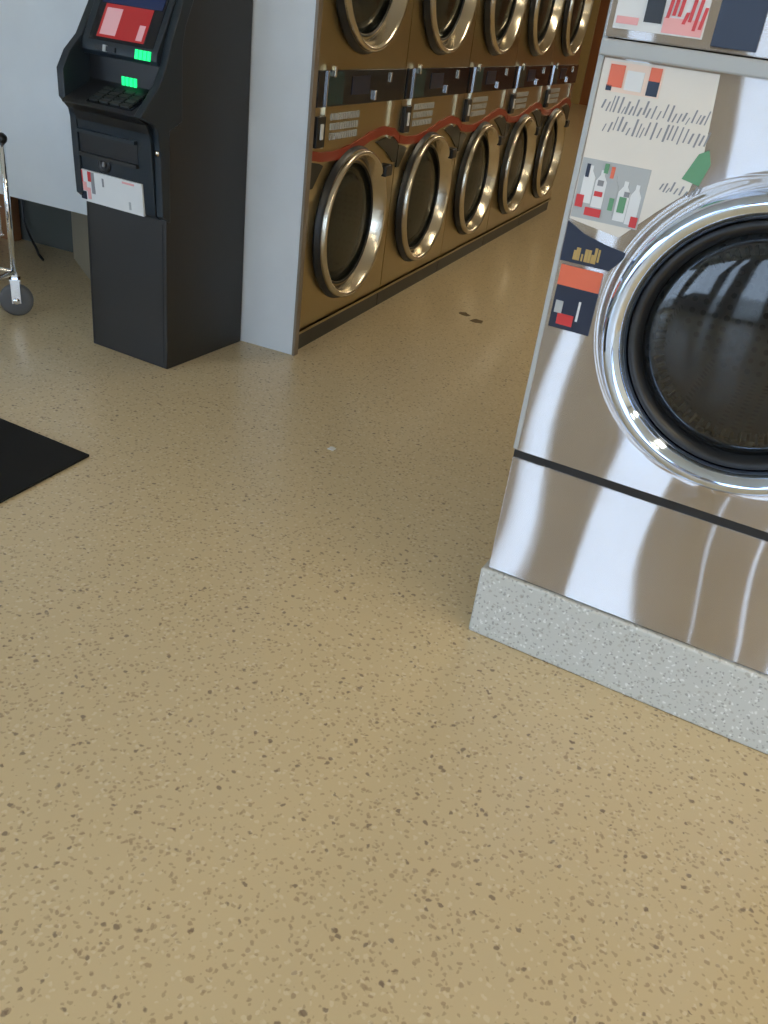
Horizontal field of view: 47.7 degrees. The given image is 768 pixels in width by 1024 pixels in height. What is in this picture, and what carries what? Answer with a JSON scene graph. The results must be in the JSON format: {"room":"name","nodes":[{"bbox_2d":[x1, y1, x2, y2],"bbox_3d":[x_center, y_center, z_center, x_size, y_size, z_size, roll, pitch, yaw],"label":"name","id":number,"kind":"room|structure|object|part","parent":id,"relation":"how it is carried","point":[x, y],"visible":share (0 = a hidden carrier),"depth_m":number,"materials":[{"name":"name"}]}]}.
{"room":"laundry","nodes":[
{"label":"laundry","id":0,"kind":"room"},
{"bbox_2d":[18,198,72,251],"bbox_3d":[-1.753,-2.640,3.569,1.940,2.900,0.080,18,32,17],"label":"wall","id":1,"kind":"structure","parent":0,"point":[47,225],"depth_m":4.11,"materials":[{"name":"grey paint"}]},
{"bbox_2d":[20,199,43,260],"bbox_3d":[-1.596,-1.488,3.911,0.030,0.618,0.353,-13,36,-31],"label":"power cable","id":2,"kind":"object","parent":1,"relation":"attached to","point":[21,200],"visible":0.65,"depth_m":4.09,"materials":[{"name":"black plastic"}]},
{"bbox_2d":[0,0,315,354],"bbox_3d":[-1.502,-2.282,3.021,2.932,2.900,0.024,18,32,17],"label":"wall partition","id":3,"kind":"structure","parent":0,"point":[34,34],"depth_m":3.16,"materials":[{"name":"white paint"}]},
{"bbox_2d":[292,0,322,355],"bbox_3d":[-0.168,-1.840,2.586,0.010,2.900,0.030,18,32,17],"label":"trim","id":4,"kind":"structure","parent":3,"relation":"attached to","point":[319,3],"depth_m":2.97,"materials":[{"name":"metal"}]},
{"bbox_2d":[0,103,767,1023],"bbox_3d":[2.362,-2.065,6.560,8.000,0.120,20.900,18,32,17],"label":"floor","id":5,"kind":"structure","parent":0,"point":[263,760],"depth_m":1.67,"materials":[{"name":"plastic"}]},
{"bbox_2d":[0,194,21,240],"bbox_3d":[-1.778,-1.587,4.037,0.130,0.620,0.050,18,32,17],"label":"wooden board","id":6,"kind":"object","parent":5,"relation":"on","point":[14,201],"visible":0.38,"depth_m":4.12,"materials":[{"name":"orange wood"}]},
{"bbox_2d":[0,132,33,315],"bbox_3d":[-1.710,-0.987,3.006,0.733,0.650,0.536,12,31,7],"label":"cart","id":7,"kind":"object","parent":5,"relation":"on","point":[16,299],"visible":1,"depth_m":3.24,"materials":[{"name":"silver metal"}]},
{"bbox_2d":[0,206,3,236],"bbox_3d":[-1.695,-1.094,2.942,0.584,0.304,0.444,12,31,7],"label":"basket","id":8,"kind":"object","parent":7,"relation":"on","point":[1,234],"depth_m":3.15,"materials":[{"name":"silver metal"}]},
{"bbox_3d":[-1.729,-0.850,3.086,0.638,0.017,0.478,12,31,7],"label":"frame","id":9,"kind":"part","parent":7,"relation":"part of","materials":[{"name":"silver metal"}]},
{"bbox_3d":[-1.355,-1.086,3.134,0.021,0.465,0.022,12,31,7],"label":"post","id":10,"kind":"part","parent":7,"relation":"part of","materials":[{"name":"silver metal"}]},
{"bbox_2d":[0,418,88,502],"bbox_3d":[-1.682,-0.210,2.329,1.556,0.008,0.948,21,33,21],"label":"floor mat","id":11,"kind":"object","parent":5,"relation":"on","point":[28,458],"visible":1,"depth_m":2.39,"materials":[{"name":"black rubber"}]},
{"bbox_2d":[71,211,90,280],"bbox_3d":[-1.276,-1.282,3.797,0.110,0.460,0.410,-10,35,-27],"label":"storage box","id":12,"kind":"object","parent":5,"relation":"on","point":[79,221],"visible":0.06,"depth_m":3.83,"materials":[{"name":"beige plastic"}]},
{"bbox_2d":[57,0,252,368],"bbox_3d":[-0.752,-1.220,2.874,0.356,1.410,0.528,21,33,22],"label":"machine","id":13,"kind":"object","parent":5,"relation":"on","point":[155,93],"visible":1,"depth_m":2.81,"materials":[{"name":"black plastic"}]},
{"bbox_2d":[79,132,138,164],"bbox_3d":[-0.867,-1.147,2.738,0.242,0.060,0.007,21,33,22],"label":"tray","id":14,"kind":"object","parent":13,"relation":"on","point":[105,147],"depth_m":2.73,"materials":[{"name":"black plastic"}]},
{"bbox_2d":[62,53,158,134],"bbox_3d":[-0.816,-1.295,2.655,0.302,0.224,0.159,21,33,22],"label":"shelf","id":15,"kind":"object","parent":13,"relation":"attached to","point":[104,92],"depth_m":2.66,"materials":[{"name":"black plastic"}]},
{"bbox_2d":[100,7,122,35],"bbox_3d":[-0.821,-1.479,2.623,0.062,0.074,0.043,21,33,22],"label":"picture","id":16,"kind":"object","parent":13,"relation":"on","point":[111,18],"depth_m":2.62},
{"bbox_3d":[-0.845,-1.101,2.765,0.302,0.291,0.067,21,33,22],"label":"cash panel","id":17,"kind":"part","parent":13,"relation":"part of","materials":[{"name":"black plastic"}]},
{"bbox_2d":[96,3,153,43],"bbox_3d":[-0.775,-1.463,2.604,0.187,0.091,0.052,21,33,22],"label":"picture","id":18,"kind":"object","parent":13,"relation":"on","point":[116,23],"depth_m":2.60},
{"bbox_2d":[125,77,128,85],"bbox_3d":[-0.789,-1.323,2.675,0.012,0.026,0.004,21,33,22],"label":"light","id":19,"kind":"object","parent":13,"relation":"attached to","point":[126,78],"depth_m":2.67,"materials":[{"name":"green plastic"}]},
{"bbox_2d":[129,78,132,86],"bbox_3d":[-0.775,-1.318,2.670,0.012,0.026,0.004,21,33,22],"label":"light","id":20,"kind":"object","parent":13,"relation":"attached to","point":[130,79],"depth_m":2.67,"materials":[{"name":"green plastic"}]},
{"bbox_2d":[103,0,165,10],"bbox_3d":[-0.724,-1.589,2.593,0.235,0.149,0.084,21,33,22],"label":"picture","id":21,"kind":"object","parent":13,"relation":"attached to","point":[113,5],"depth_m":2.59},
{"bbox_2d":[133,78,136,87],"bbox_3d":[-0.762,-1.313,2.664,0.012,0.026,0.004,21,33,22],"label":"light","id":22,"kind":"object","parent":13,"relation":"attached to","point":[134,80],"depth_m":2.66,"materials":[{"name":"green plastic"}]},
{"bbox_2d":[134,49,138,58],"bbox_3d":[-0.735,-1.361,2.584,0.012,0.026,0.008,21,33,22],"label":"light","id":23,"kind":"object","parent":13,"relation":"on","point":[136,51],"depth_m":2.58,"materials":[{"name":"green plastic"}]},
{"bbox_2d":[135,25,145,41],"bbox_3d":[-0.721,-1.418,2.579,0.023,0.042,0.026,21,33,22],"label":"picture","id":24,"kind":"object","parent":13,"relation":"on","point":[140,30],"depth_m":2.58},
{"bbox_2d":[138,50,142,59],"bbox_3d":[-0.721,-1.355,2.579,0.012,0.026,0.008,21,33,22],"label":"light","id":25,"kind":"object","parent":13,"relation":"on","point":[140,52],"depth_m":2.58,"materials":[{"name":"green plastic"}]},
{"bbox_2d":[143,51,146,60],"bbox_3d":[-0.707,-1.350,2.573,0.012,0.026,0.008,21,33,22],"label":"light","id":26,"kind":"object","parent":13,"relation":"on","point":[144,52],"depth_m":2.57,"materials":[{"name":"green plastic"}]},
{"bbox_2d":[147,51,150,61],"bbox_3d":[-0.694,-1.344,2.567,0.012,0.026,0.008,21,33,22],"label":"light","id":27,"kind":"object","parent":13,"relation":"on","point":[148,52],"depth_m":2.57,"materials":[{"name":"green plastic"}]},
{"bbox_2d":[298,0,413,348],"bbox_3d":[-0.470,-1.750,3.285,1.006,1.970,0.774,18,32,17],"label":"dryer","id":28,"kind":"object","parent":5,"relation":"on","point":[362,70],"visible":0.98,"depth_m":3.28,"materials":[{"name":"metal"}]},
{"bbox_3d":[-0.591,-0.941,3.766,0.888,0.072,0.774,18,32,17],"label":"kick plate","id":29,"kind":"part","parent":28,"relation":"part of","materials":[{"name":"metal"}]},
{"bbox_3d":[-0.144,-1.131,3.412,0.026,0.452,0.452,18,32,17],"label":"door glass","id":30,"kind":"part","parent":28,"relation":"part of","materials":[{"name":"grey"}]},
{"bbox_3d":[-0.129,-1.126,3.407,0.063,0.558,0.558,18,32,17],"label":"door","id":31,"kind":"part","parent":28,"relation":"part of","materials":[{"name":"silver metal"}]},
{"bbox_3d":[-0.072,-1.560,3.187,0.012,0.113,0.754,18,32,17],"label":"control panel","id":32,"kind":"part","parent":28,"relation":"part of","materials":[{"name":"brown metal"}]},
{"bbox_3d":[-0.039,-1.886,2.967,0.026,0.452,0.452,18,32,17],"label":"door glass","id":33,"kind":"part","parent":28,"relation":"part of","materials":[{"name":"grey"}]},
{"bbox_3d":[-0.024,-1.881,2.963,0.063,0.558,0.558,18,32,17],"label":"door","id":34,"kind":"part","parent":28,"relation":"part of","materials":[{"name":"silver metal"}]},
{"bbox_3d":[0.002,-1.374,3.492,0.046,0.044,0.064,18,32,17],"label":"door handle","id":35,"kind":"part","parent":28,"relation":"part of","materials":[{"name":"black plastic"}]},
{"bbox_3d":[0.025,-1.570,3.480,0.010,0.142,0.030,18,32,17],"label":"panel trim","id":36,"kind":"part","parent":28,"relation":"part of","materials":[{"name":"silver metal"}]},
{"bbox_2d":[376,0,478,304],"bbox_3d":[-0.157,-2.080,3.918,1.006,1.970,0.774,18,32,17],"label":"dryer","id":37,"kind":"object","parent":5,"relation":"on","point":[441,31],"visible":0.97,"depth_m":3.88,"materials":[{"name":"metal"}]},
{"bbox_3d":[-0.278,-1.271,4.399,0.888,0.072,0.774,18,32,17],"label":"kick plate","id":38,"kind":"part","parent":37,"relation":"part of","materials":[{"name":"metal"}]},
{"bbox_3d":[0.170,-1.461,4.045,0.026,0.452,0.452,18,32,17],"label":"door glass","id":39,"kind":"part","parent":37,"relation":"part of","materials":[{"name":"grey"}]},
{"bbox_3d":[0.184,-1.456,4.040,0.063,0.558,0.558,18,32,17],"label":"door","id":40,"kind":"part","parent":37,"relation":"part of","materials":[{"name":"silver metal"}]},
{"bbox_3d":[0.241,-1.889,3.820,0.012,0.113,0.754,18,32,17],"label":"control panel","id":41,"kind":"part","parent":37,"relation":"part of","materials":[{"name":"brown metal"}]},
{"bbox_3d":[0.275,-2.215,3.601,0.026,0.452,0.452,18,32,17],"label":"door glass","id":42,"kind":"part","parent":37,"relation":"part of","materials":[{"name":"grey"}]},
{"bbox_3d":[0.315,-1.704,4.125,0.046,0.044,0.064,18,32,17],"label":"door handle","id":43,"kind":"part","parent":37,"relation":"part of","materials":[{"name":"black plastic"}]},
{"bbox_3d":[0.290,-2.210,3.596,0.063,0.558,0.558,18,32,17],"label":"door","id":44,"kind":"part","parent":37,"relation":"part of","materials":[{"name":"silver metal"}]},
{"bbox_3d":[0.338,-1.899,4.113,0.010,0.142,0.030,18,32,17],"label":"panel trim","id":45,"kind":"part","parent":37,"relation":"part of","materials":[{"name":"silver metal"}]},
{"bbox_2d":[459,312,470,315],"bbox_3d":[0.371,-0.914,4.017,0.044,0.001,0.055,-7,34,-24],"label":"scrap","id":46,"kind":"object","parent":5,"relation":"on","point":[461,313],"visible":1,"depth_m":4.02,"materials":[{"name":"paper"}]},
{"bbox_2d":[470,319,482,322],"bbox_3d":[0.421,-0.867,3.949,0.055,0.001,0.058,18,32,17],"label":"scrap","id":47,"kind":"object","parent":5,"relation":"on","point":[472,320],"visible":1,"depth_m":3.95,"materials":[{"name":"paper"}]},
{"bbox_2d":[436,0,527,271],"bbox_3d":[0.157,-2.409,4.551,1.006,1.970,0.774,18,32,17],"label":"dryer","id":48,"kind":"object","parent":5,"relation":"on","point":[498,24],"visible":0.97,"depth_m":4.50,"materials":[{"name":"metal"}]},
{"bbox_3d":[0.036,-1.601,5.032,0.888,0.072,0.774,18,32,17],"label":"kick plate","id":49,"kind":"part","parent":48,"relation":"part of","materials":[{"name":"metal"}]},
{"bbox_3d":[0.483,-1.790,4.678,0.026,0.452,0.452,18,32,17],"label":"door glass","id":50,"kind":"part","parent":48,"relation":"part of","materials":[{"name":"grey"}]},
{"bbox_3d":[0.498,-1.786,4.674,0.063,0.558,0.558,18,32,17],"label":"door","id":51,"kind":"part","parent":48,"relation":"part of","materials":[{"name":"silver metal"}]},
{"bbox_3d":[0.555,-2.219,4.453,0.012,0.113,0.754,18,32,17],"label":"control panel","id":52,"kind":"part","parent":48,"relation":"part of","materials":[{"name":"brown metal"}]},
{"bbox_3d":[0.628,-2.033,4.758,0.046,0.044,0.064,18,32,17],"label":"door handle","id":53,"kind":"part","parent":48,"relation":"part of","materials":[{"name":"black plastic"}]},
{"bbox_3d":[0.652,-2.229,4.746,0.010,0.142,0.030,18,32,17],"label":"panel trim","id":54,"kind":"part","parent":48,"relation":"part of","materials":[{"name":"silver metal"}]},
{"bbox_3d":[0.588,-2.545,4.234,0.026,0.452,0.452,18,32,17],"label":"door glass","id":55,"kind":"part","parent":48,"relation":"part of","materials":[{"name":"grey"}]},
{"bbox_3d":[0.603,-2.540,4.229,0.063,0.558,0.558,18,32,17],"label":"door","id":56,"kind":"part","parent":48,"relation":"part of","materials":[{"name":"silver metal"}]},
{"bbox_2d":[482,0,564,245],"bbox_3d":[0.470,-2.739,5.184,1.006,1.970,0.774,18,32,17],"label":"dryer","id":57,"kind":"object","parent":5,"relation":"on","point":[541,19],"visible":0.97,"depth_m":5.11,"materials":[{"name":"metal"}]},
{"bbox_3d":[0.349,-1.930,5.665,0.888,0.072,0.774,18,32,17],"label":"kick plate","id":58,"kind":"part","parent":57,"relation":"part of","materials":[{"name":"metal"}]},
{"bbox_3d":[0.796,-2.120,5.311,0.026,0.452,0.452,18,32,17],"label":"door glass","id":59,"kind":"part","parent":57,"relation":"part of","materials":[{"name":"grey"}]},
{"bbox_3d":[0.811,-2.115,5.307,0.063,0.558,0.558,18,32,17],"label":"door","id":60,"kind":"part","parent":57,"relation":"part of","materials":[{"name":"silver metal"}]},
{"bbox_3d":[0.868,-2.548,5.086,0.012,0.113,0.754,18,32,17],"label":"control panel","id":61,"kind":"part","parent":57,"relation":"part of","materials":[{"name":"brown metal"}]},
{"bbox_3d":[0.942,-2.363,5.391,0.046,0.044,0.064,18,32,17],"label":"door handle","id":62,"kind":"part","parent":57,"relation":"part of","materials":[{"name":"black plastic"}]},
{"bbox_3d":[0.965,-2.558,5.379,0.010,0.142,0.030,18,32,17],"label":"panel trim","id":63,"kind":"part","parent":57,"relation":"part of","materials":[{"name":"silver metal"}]},
{"bbox_3d":[0.901,-2.874,4.867,0.026,0.452,0.452,18,32,17],"label":"door glass","id":64,"kind":"part","parent":57,"relation":"part of","materials":[{"name":"grey"}]},
{"bbox_3d":[0.916,-2.869,4.862,0.063,0.558,0.558,18,32,17],"label":"door","id":65,"kind":"part","parent":57,"relation":"part of","materials":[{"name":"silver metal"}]},
{"bbox_2d":[518,0,593,225],"bbox_3d":[0.784,-3.069,5.817,1.006,1.970,0.774,18,32,17],"label":"dryer","id":66,"kind":"object","parent":5,"relation":"on","point":[574,21],"visible":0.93,"depth_m":5.74,"materials":[{"name":"metal"}]},
{"bbox_3d":[0.662,-2.260,6.298,0.888,0.072,0.774,18,32,17],"label":"kick plate","id":67,"kind":"part","parent":66,"relation":"part of","materials":[{"name":"metal"}]},
{"bbox_3d":[1.110,-2.450,5.945,0.026,0.452,0.452,18,32,17],"label":"door glass","id":68,"kind":"part","parent":66,"relation":"part of","materials":[{"name":"grey"}]},
{"bbox_3d":[1.125,-2.445,5.940,0.063,0.558,0.558,18,32,17],"label":"door","id":69,"kind":"part","parent":66,"relation":"part of","materials":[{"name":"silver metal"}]},
{"bbox_3d":[1.181,-2.878,5.719,0.012,0.113,0.754,18,32,17],"label":"control panel","id":70,"kind":"part","parent":66,"relation":"part of","materials":[{"name":"brown metal"}]},
{"bbox_3d":[1.278,-2.888,6.012,0.010,0.142,0.030,18,32,17],"label":"panel trim","id":71,"kind":"part","parent":66,"relation":"part of","materials":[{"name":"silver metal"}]},
{"bbox_3d":[1.215,-3.204,5.500,0.026,0.452,0.452,18,32,17],"label":"door glass","id":72,"kind":"part","parent":66,"relation":"part of","materials":[{"name":"grey"}]},
{"bbox_3d":[1.230,-3.199,5.495,0.063,0.558,0.558,18,32,17],"label":"door","id":73,"kind":"part","parent":66,"relation":"part of","materials":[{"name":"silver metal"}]},
{"bbox_2d":[469,558,767,754],"bbox_3d":[0.782,0.138,2.160,0.814,0.172,0.963,21,33,21],"label":"plinth","id":74,"kind":"object","parent":5,"relation":"on","point":[724,697],"visible":0.44,"depth_m":1.80,"materials":[{"name":"grey concrete"}]},
{"bbox_2d":[489,0,767,674],"bbox_3d":[0.787,-0.413,1.733,0.737,1.203,0.892,21,33,21],"label":"washing machine","id":75,"kind":"object","parent":74,"relation":"on","point":[636,492],"visible":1,"depth_m":1.50,"materials":[{"name":"metal"}]},
{"bbox_2d":[554,300,563,312],"bbox_3d":[0.317,-0.373,1.579,0.014,0.022,0.002,21,33,21],"label":"picture","id":76,"kind":"object","parent":75,"relation":"attached to","point":[559,304],"depth_m":1.58},
{"bbox_2d":[555,313,572,326],"bbox_3d":[0.329,-0.350,1.584,0.030,0.020,0.002,21,33,21],"label":"picture","id":77,"kind":"object","parent":75,"relation":"attached to","point":[562,319],"depth_m":1.58},
{"bbox_2d":[575,302,580,321],"bbox_3d":[0.349,-0.360,1.566,0.004,0.036,0.002,21,33,21],"label":"picture","id":78,"kind":"object","parent":75,"relation":"attached to","point":[579,305],"depth_m":1.57},
{"bbox_2d":[574,193,583,206],"bbox_3d":[0.334,-0.533,1.486,0.013,0.020,0.002,21,33,21],"label":"print","id":79,"kind":"object","parent":75,"relation":"on","point":[579,197],"depth_m":1.49},
{"bbox_2d":[557,264,602,293],"bbox_3d":[0.347,-0.413,1.540,0.077,0.036,0.002,21,33,21],"label":"picture","id":80,"kind":"object","parent":75,"relation":"attached to","point":[570,276],"depth_m":1.54},
{"bbox_2d":[585,163,590,176],"bbox_3d":[0.343,-0.574,1.460,0.006,0.021,0.002,21,33,21],"label":"print","id":81,"kind":"object","parent":75,"relation":"on","point":[588,165],"depth_m":1.46},
{"bbox_2d":[580,165,595,203],"bbox_3d":[0.345,-0.554,1.470,0.020,0.060,0.002,21,33,21],"label":"print","id":82,"kind":"object","parent":75,"relation":"attached to","point":[588,182],"depth_m":1.47},
{"bbox_2d":[583,207,600,217],"bbox_3d":[0.355,-0.512,1.484,0.028,0.013,0.002,21,33,21],"label":"print","id":83,"kind":"object","parent":75,"relation":"on","point":[588,211],"depth_m":1.48},
{"bbox_2d":[594,191,602,196],"bbox_3d":[0.361,-0.537,1.468,0.014,0.008,0.002,21,33,21],"label":"print","id":84,"kind":"object","parent":75,"relation":"on","point":[596,193],"depth_m":1.47},
{"bbox_2d":[590,170,606,208],"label":"print","id":85,"kind":"object","parent":75,"relation":"on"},
{"bbox_2d":[597,180,603,186],"bbox_3d":[0.364,-0.552,1.459,0.010,0.009,0.002,21,33,21],"label":"print","id":86,"kind":"object","parent":75,"relation":"on","point":[600,183],"depth_m":1.46},
{"bbox_2d":[604,164,609,173],"bbox_3d":[0.370,-0.571,1.445,0.007,0.015,0.002,21,33,21],"label":"print","id":87,"kind":"object","parent":75,"relation":"on","point":[607,166],"depth_m":1.44},
{"bbox_2d":[601,175,618,215],"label":"print","id":88,"kind":"object","parent":75,"relation":"on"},
{"bbox_2d":[607,198,613,210],"bbox_3d":[0.382,-0.518,1.465,0.008,0.020,0.002,21,33,21],"label":"print","id":89,"kind":"object","parent":75,"relation":"on","point":[611,200],"depth_m":1.46},
{"bbox_2d":[610,167,615,178],"bbox_3d":[0.380,-0.563,1.444,0.006,0.018,0.002,21,33,21],"label":"print","id":90,"kind":"object","parent":75,"relation":"on","point":[613,168],"depth_m":1.44},
{"bbox_2d":[607,64,625,87],"bbox_3d":[0.370,-0.694,1.384,0.024,0.032,0.002,21,33,21],"label":"picture","id":91,"kind":"object","parent":75,"relation":"on","point":[616,75],"depth_m":1.38},
{"bbox_2d":[612,181,629,221],"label":"print","id":92,"kind":"object","parent":75,"relation":"on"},
{"bbox_2d":[616,197,626,213],"bbox_3d":[0.398,-0.514,1.457,0.012,0.025,0.002,21,33,21],"label":"print","id":93,"kind":"object","parent":75,"relation":"on","point":[622,201],"depth_m":1.46},
{"bbox_2d":[623,192,629,197],"bbox_3d":[0.404,-0.528,1.447,0.009,0.008,0.002,21,33,21],"label":"print","id":94,"kind":"object","parent":75,"relation":"on","point":[626,194],"depth_m":1.45},
{"bbox_2d":[616,15,638,24],"bbox_3d":[0.375,-0.758,1.340,0.034,0.010,0.002,21,33,21],"label":"picture","id":95,"kind":"object","parent":75,"relation":"on","point":[620,19],"depth_m":1.34},
{"bbox_3d":[0.567,0.123,1.691,0.735,0.269,0.014,21,33,21],"label":"panel","id":96,"kind":"part","parent":75,"relation":"part of","materials":[{"name":"metal"}]},
{"bbox_2d":[624,185,640,224],"bbox_3d":[0.416,-0.511,1.449,0.018,0.064,0.002,21,33,21],"label":"print","id":97,"kind":"object","parent":75,"relation":"attached to","point":[634,202],"depth_m":1.45},
{"bbox_2d":[628,217,637,227],"bbox_3d":[0.418,-0.486,1.460,0.012,0.017,0.002,21,33,21],"label":"print","id":98,"kind":"object","parent":75,"relation":"attached to","point":[633,220],"depth_m":1.46},
{"bbox_2d":[623,70,644,92],"bbox_3d":[0.396,-0.681,1.376,0.028,0.028,0.002,21,33,21],"label":"picture","id":99,"kind":"object","parent":75,"relation":"on","point":[634,80],"depth_m":1.37},
{"bbox_3d":[0.626,-0.309,1.435,0.735,0.706,0.036,21,33,21],"label":"panel","id":100,"kind":"part","parent":75,"relation":"part of","materials":[{"name":"metal"}]},
{"bbox_2d":[570,57,719,237],"bbox_3d":[0.419,-0.579,1.415,0.191,0.263,0.001,21,33,21],"label":"poster","id":101,"kind":"object","parent":75,"relation":"attached to","point":[650,135],"depth_m":1.40,"materials":[{"name":"beige paper"}]},
{"bbox_2d":[645,81,659,96],"bbox_3d":[0.422,-0.665,1.368,0.018,0.021,0.002,21,33,21],"label":"picture","id":102,"kind":"object","parent":75,"relation":"on","point":[652,87],"depth_m":1.37},
{"bbox_2d":[643,0,666,23],"bbox_3d":[0.411,-0.764,1.315,0.027,0.044,0.002,21,33,21],"label":"picture","id":103,"kind":"object","parent":75,"relation":"on","point":[654,11],"depth_m":1.32,"materials":[{"name":"black paper"}]},
{"bbox_2d":[649,67,662,82],"bbox_3d":[0.424,-0.682,1.358,0.018,0.019,0.002,21,33,21],"label":"picture","id":104,"kind":"object","parent":75,"relation":"on","point":[656,73],"depth_m":1.36},
{"bbox_2d":[661,17,703,37],"bbox_3d":[0.449,-0.730,1.310,0.060,0.021,0.002,21,33,21],"label":"picture","id":105,"kind":"object","parent":75,"relation":"on","point":[671,27],"depth_m":1.31},
{"bbox_3d":[0.667,-0.617,1.248,0.735,0.024,0.028,21,33,21],"label":"console rail","id":106,"kind":"part","parent":75,"relation":"part of","materials":[{"name":"white metal"}]},
{"bbox_3d":[0.607,-0.261,1.422,0.505,0.505,0.053,21,33,21],"label":"door","id":107,"kind":"part","parent":75,"relation":"part of","materials":[{"name":"silver metal"}]},
{"bbox_2d":[682,150,710,185],"bbox_3d":[0.498,-0.548,1.383,0.038,0.054,0.002,21,33,21],"label":"print","id":108,"kind":"object","parent":75,"relation":"on","point":[698,169],"depth_m":1.38},
{"bbox_3d":[0.609,-0.262,1.426,0.376,0.376,0.032,21,33,21],"label":"door glass","id":109,"kind":"part","parent":75,"relation":"part of","materials":[{"name":"black"}]},
{"bbox_2d":[579,0,609,105],"bbox_3d":[7.037,-7.594,14.049,7.220,2.900,0.300,18,32,17],"label":"wall","id":110,"kind":"structure","parent":0,"point":[604,6],"depth_m":15.27,"materials":[{"name":"brown wood"}]},
{"bbox_2d":[571,0,600,103],"bbox_3d":[3.671,-8.682,15.100,0.160,2.900,0.380,18,32,17],"label":"trim","id":111,"kind":"structure","parent":110,"relation":"attached to","point":[587,41],"depth_m":15.28,"materials":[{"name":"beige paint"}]}
]}

